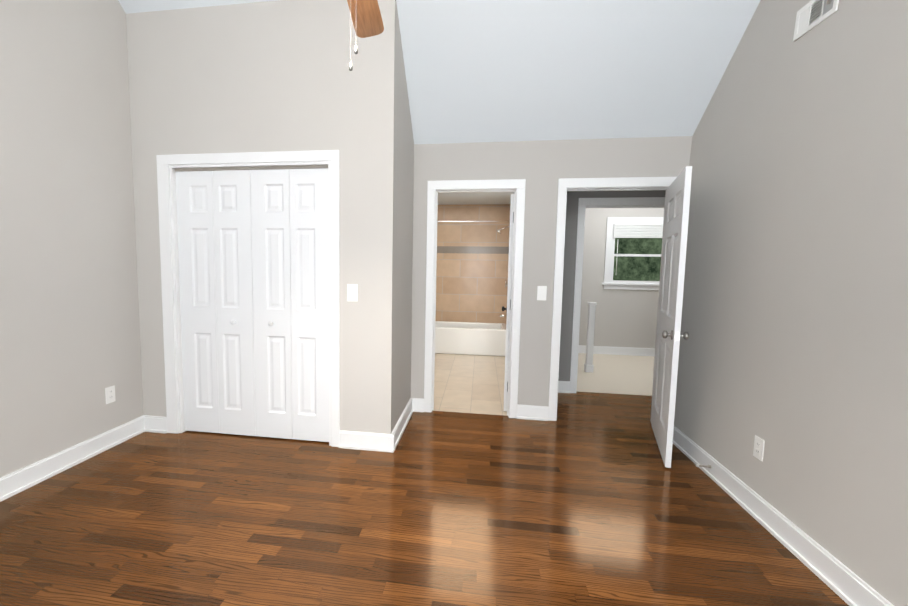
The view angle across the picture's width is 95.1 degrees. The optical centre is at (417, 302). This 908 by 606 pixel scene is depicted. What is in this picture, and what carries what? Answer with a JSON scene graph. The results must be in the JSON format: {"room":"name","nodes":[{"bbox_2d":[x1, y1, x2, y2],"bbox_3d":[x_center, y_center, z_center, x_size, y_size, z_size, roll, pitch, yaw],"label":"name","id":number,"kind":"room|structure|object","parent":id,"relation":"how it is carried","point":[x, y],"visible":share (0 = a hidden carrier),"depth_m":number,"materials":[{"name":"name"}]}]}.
{"room":"empty bedroom","nodes":[
{"label":"empty bedroom","id":0,"kind":"room"},
{"bbox_2d":[0,0,143,477],"bbox_3d":[-2.545,-0.874,1.462,0.120,4.150,5.590,2,5,9],"label":"wall","id":1,"kind":"structure","parent":0,"point":[70,347],"depth_m":2.71,"materials":[{"name":"beige paint"}]},
{"bbox_2d":[0,415,151,501],"bbox_3d":[-2.569,1.169,1.194,0.028,0.126,4.470,2,5,9],"label":"baseboard","id":2,"kind":"structure","parent":1,"relation":"attached to","point":[11,484],"depth_m":2.76,"materials":[{"name":"white wood"}]},
{"bbox_2d":[105,385,115,403],"bbox_3d":[-2.277,0.681,3.075,0.008,0.122,0.078,2,5,9],"label":"outlet","id":3,"kind":"object","parent":1,"relation":"attached to","point":[110,394],"visible":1,"depth_m":3.07,"materials":[{"name":"white plastic"}]},
{"bbox_2d":[126,0,397,433],"bbox_3d":[-1.187,-0.626,3.151,2.068,3.400,0.110,2,5,9],"label":"wall","id":4,"kind":"structure","parent":0,"point":[272,76],"depth_m":3.02,"materials":[{"name":"beige paint"}]},
{"bbox_2d":[156,150,339,446],"bbox_3d":[-1.281,-0.025,3.208,1.452,2.190,0.128,2,5,9],"label":"trim","id":5,"kind":"structure","parent":4,"relation":"attached to","point":[169,167],"depth_m":3.13,"materials":[{"name":"white paint"}]},
{"bbox_2d":[176,168,328,441],"bbox_3d":[-1.268,0.029,3.194,1.242,2.062,0.062,2,5,9],"label":"bifold closet door","id":6,"kind":"structure","parent":4,"relation":"in","point":[253,250],"depth_m":3.19,"materials":[{"name":"white wood"}]},
{"bbox_2d":[347,284,357,301],"bbox_3d":[-0.475,-0.074,3.024,0.080,0.128,0.016,2,5,9],"label":"light switch","id":7,"kind":"object","parent":4,"relation":"attached to","point":[352,292],"visible":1,"depth_m":3.03,"materials":[{"name":"white plastic"}]},
{"bbox_2d":[339,430,387,451],"bbox_3d":[-0.407,1.033,3.101,0.365,0.127,0.030,2,5,9],"label":"baseboard","id":8,"kind":"structure","parent":4,"relation":"attached to","point":[356,440],"depth_m":3.10,"materials":[{"name":"white wood"}]},
{"bbox_2d":[394,18,413,426],"bbox_3d":[-0.153,-0.635,3.437,0.113,3.400,0.770,2,5,9],"label":"wall","id":9,"kind":"structure","parent":0,"point":[404,251],"depth_m":3.36,"materials":[{"name":"beige paint"}]},
{"bbox_2d":[388,398,415,452],"bbox_3d":[-0.118,1.003,3.500,0.030,0.127,0.910,2,5,9],"label":"baseboard","id":10,"kind":"structure","parent":9,"relation":"attached to","point":[393,438],"depth_m":3.39,"materials":[{"name":"white wood"}]},
{"bbox_2d":[0,391,848,605],"bbox_3d":[0.817,1.281,1.556,6.855,0.060,6.440,2,5,9],"label":"floor","id":11,"kind":"structure","parent":0,"point":[587,499],"depth_m":2.20,"materials":[{"name":"brown wood"}]},
{"bbox_2d":[118,0,760,143],"bbox_3d":[-0.178,-2.010,0.998,4.875,1.835,5.590,2,5,9],"label":"ceiling","id":12,"kind":"structure","parent":0,"point":[476,71],"depth_m":3.06,"materials":[{"name":"white paint"}]},
{"bbox_2d":[347,0,383,70],"bbox_3d":[-0.269,-1.784,1.494,1.277,1.775,1.264,2,5,9],"label":"ceiling fan","id":13,"kind":"object","parent":12,"relation":"hanging from","point":[366,17],"visible":1,"depth_m":1.99,"materials":[{"name":"brown wood"}]},
{"bbox_2d":[432,353,507,415],"bbox_3d":[0.353,0.906,5.754,2.140,0.060,3.612,2,5,9],"label":"floor","id":14,"kind":"structure","parent":0,"point":[469,384],"depth_m":4.88,"materials":[{"name":"beige tile"}]},
{"bbox_2d":[435,321,505,356],"bbox_3d":[0.539,0.566,6.910,1.868,0.420,0.780,2,5,9],"label":"bathtub","id":15,"kind":"object","parent":14,"relation":"on","point":[474,338],"visible":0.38,"depth_m":6.49,"materials":[{"name":"white ceramic"}]},
{"bbox_2d":[438,192,513,204],"bbox_3d":[0.390,-1.605,5.535,2.140,0.100,3.450,2,5,9],"label":"ceiling","id":16,"kind":"structure","parent":0,"point":[474,198],"depth_m":6.44,"materials":[{"name":"white paint"}]},
{"bbox_2d":[411,136,691,405],"bbox_3d":[2.216,-0.309,3.549,4.780,2.800,0.120,2,5,9],"label":"wall","id":17,"kind":"structure","parent":0,"point":[542,167],"depth_m":3.65,"materials":[{"name":"grey paint"}]},
{"bbox_2d":[424,179,525,417],"bbox_3d":[0.515,-0.030,3.837,0.861,2.143,0.156,2,5,9],"label":"door frame","id":18,"kind":"structure","parent":17,"relation":"attached to","point":[515,186],"depth_m":3.75,"materials":[{"name":"white wood"}]},
{"bbox_2d":[502,194,513,410],"bbox_3d":[0.924,-0.012,4.200,0.101,2.032,0.701,2,5,9],"label":"bathroom door","id":19,"kind":"structure","parent":17,"relation":"in","point":[507,309],"depth_m":3.86,"materials":[{"name":"white wood"}]},
{"bbox_2d":[517,404,548,420],"bbox_3d":[1.050,0.997,3.766,0.276,0.125,0.028,2,5,9],"label":"baseboard","id":20,"kind":"structure","parent":17,"relation":"attached to","point":[529,412],"depth_m":3.76,"materials":[{"name":"white wood"}]},
{"bbox_2d":[537,286,546,300],"bbox_3d":[1.106,-0.086,3.671,0.080,0.128,0.016,2,5,9],"label":"light switch","id":21,"kind":"object","parent":17,"relation":"attached to","point":[541,292],"visible":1,"depth_m":3.67,"materials":[{"name":"white plastic"}]},
{"bbox_2d":[548,177,676,423],"bbox_3d":[1.702,0.004,3.655,0.990,2.143,0.156,2,5,9],"label":"door frame","id":22,"kind":"structure","parent":17,"relation":"attached to","point":[565,185],"depth_m":3.60,"materials":[{"name":"white wood"}]},
{"bbox_2d":[652,166,691,467],"bbox_3d":[1.897,0.095,3.152,0.299,2.032,0.814,2,5,9],"label":"hall door","id":23,"kind":"structure","parent":17,"relation":"in","point":[669,335],"depth_m":2.96,"materials":[{"name":"white wood"}]},
{"bbox_2d":[558,190,665,380],"bbox_3d":[3.007,-0.337,4.348,3.460,2.740,0.120,2,5,9],"label":"wall","id":24,"kind":"structure","parent":0,"point":[573,197],"depth_m":4.48,"materials":[{"name":"grey paint"}]},
{"bbox_2d":[558,381,569,392],"bbox_3d":[1.479,0.928,4.617,0.429,0.127,0.030,2,5,9],"label":"baseboard","id":25,"kind":"structure","parent":24,"relation":"attached to","point":[563,386],"depth_m":4.59,"materials":[{"name":"white wood"}]},
{"bbox_2d":[570,197,664,392],"bbox_3d":[2.201,-0.053,4.497,0.980,2.123,0.156,2,5,9],"label":"door frame","id":26,"kind":"structure","parent":24,"relation":"attached to","point":[634,202],"depth_m":4.44,"materials":[{"name":"white"}]},
{"bbox_2d":[577,353,654,395],"bbox_3d":[3.176,0.953,5.691,3.460,0.060,2.480,2,5,9],"label":"floor","id":27,"kind":"structure","parent":0,"point":[623,374],"depth_m":5.39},
{"bbox_2d":[584,302,596,372],"bbox_3d":[2.308,0.456,5.519,0.100,0.935,0.100,2,5,9],"label":"newel post","id":28,"kind":"object","parent":27,"relation":"on","point":[588,365],"visible":1,"depth_m":5.49,"materials":[{"name":"white wood"}]},
{"bbox_2d":[579,208,663,347],"bbox_3d":[3.361,-0.532,6.632,3.460,2.740,0.120,2,5,9],"label":"wall","id":29,"kind":"structure","parent":0,"point":[625,318],"depth_m":6.61,"materials":[{"name":"beige paint"}]},
{"bbox_2d":[578,345,654,356],"bbox_3d":[3.331,0.775,6.673,3.220,0.126,0.029,2,5,9],"label":"baseboard","id":30,"kind":"structure","parent":29,"relation":"attached to","point":[631,351],"depth_m":6.68,"materials":[{"name":"white wood"}]},
{"bbox_2d":[602,217,663,289],"bbox_3d":[3.470,-0.470,6.528,1.030,1.742,0.063,2,5,9],"label":"room window","id":31,"kind":"structure","parent":29,"relation":"in","point":[633,250],"depth_m":6.53,"materials":[{"name":"white"}]},
{"bbox_2d":[674,0,907,605],"bbox_3d":[1.873,-0.744,0.727,0.307,4.150,5.470,2,5,9],"label":"wall","id":32,"kind":"structure","parent":0,"point":[793,351],"depth_m":2.07,"materials":[{"name":"beige paint"}]},
{"bbox_2d":[753,435,764,461],"bbox_3d":[1.934,0.823,2.346,0.008,0.122,0.078,2,5,9],"label":"outlet","id":33,"kind":"object","parent":32,"relation":"attached to","point":[758,450],"visible":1,"depth_m":2.34,"materials":[{"name":"white plastic"}]},
{"bbox_2d":[673,426,893,605],"bbox_3d":[1.689,1.251,0.987,0.029,0.126,5.350,2,5,9],"label":"baseboard","id":34,"kind":"structure","parent":32,"relation":"attached to","point":[847,585],"depth_m":2.06,"materials":[{"name":"white wood"}]},
{"bbox_2d":[696,464,710,467],"bbox_3d":[1.922,1.094,2.780,0.088,0.022,0.022,2,5,9],"label":"doorstop","id":35,"kind":"object","parent":34,"relation":"attached to","point":[708,466],"visible":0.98,"depth_m":2.78,"materials":[{"name":"silver metal"}]},
{"bbox_2d":[793,0,838,41],"bbox_3d":[2.074,-1.521,2.159,0.024,0.158,0.286,2,5,9],"label":"air vent","id":36,"kind":"object","parent":32,"relation":"in","point":[811,14],"visible":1,"depth_m":2.18,"materials":[{"name":"white plastic"}]},
{"bbox_3d":[0.374,-0.489,5.632,2.140,2.740,3.450,2,5,9],"label":"wall","id":37,"kind":"structure","parent":0,"visible":0},
{"bbox_2d":[436,204,507,322],"bbox_3d":[0.619,-0.673,7.200,1.899,2.040,0.016,2,5,9],"label":"wall tile","id":38,"kind":"structure","parent":37,"relation":"attached to","point":[472,267],"depth_m":7.15,"materials":[{"name":"tile"}]},
{"bbox_2d":[504,204,509,323],"bbox_3d":[1.483,-0.611,6.633,0.016,2.040,0.840,2,5,9],"label":"wall tile","id":39,"kind":"structure","parent":37,"relation":"attached to","point":[505,289],"depth_m":7.06,"materials":[{"name":"tile"}]},
{"bbox_2d":[437,221,509,316],"bbox_3d":[0.534,-0.531,6.672,1.898,1.515,0.457,2,5,9],"label":"shower fixture","id":40,"kind":"object","parent":39,"relation":"attached to","point":[506,283],"visible":0.71,"depth_m":6.41,"materials":[{"name":"silver metal"}]}
]}

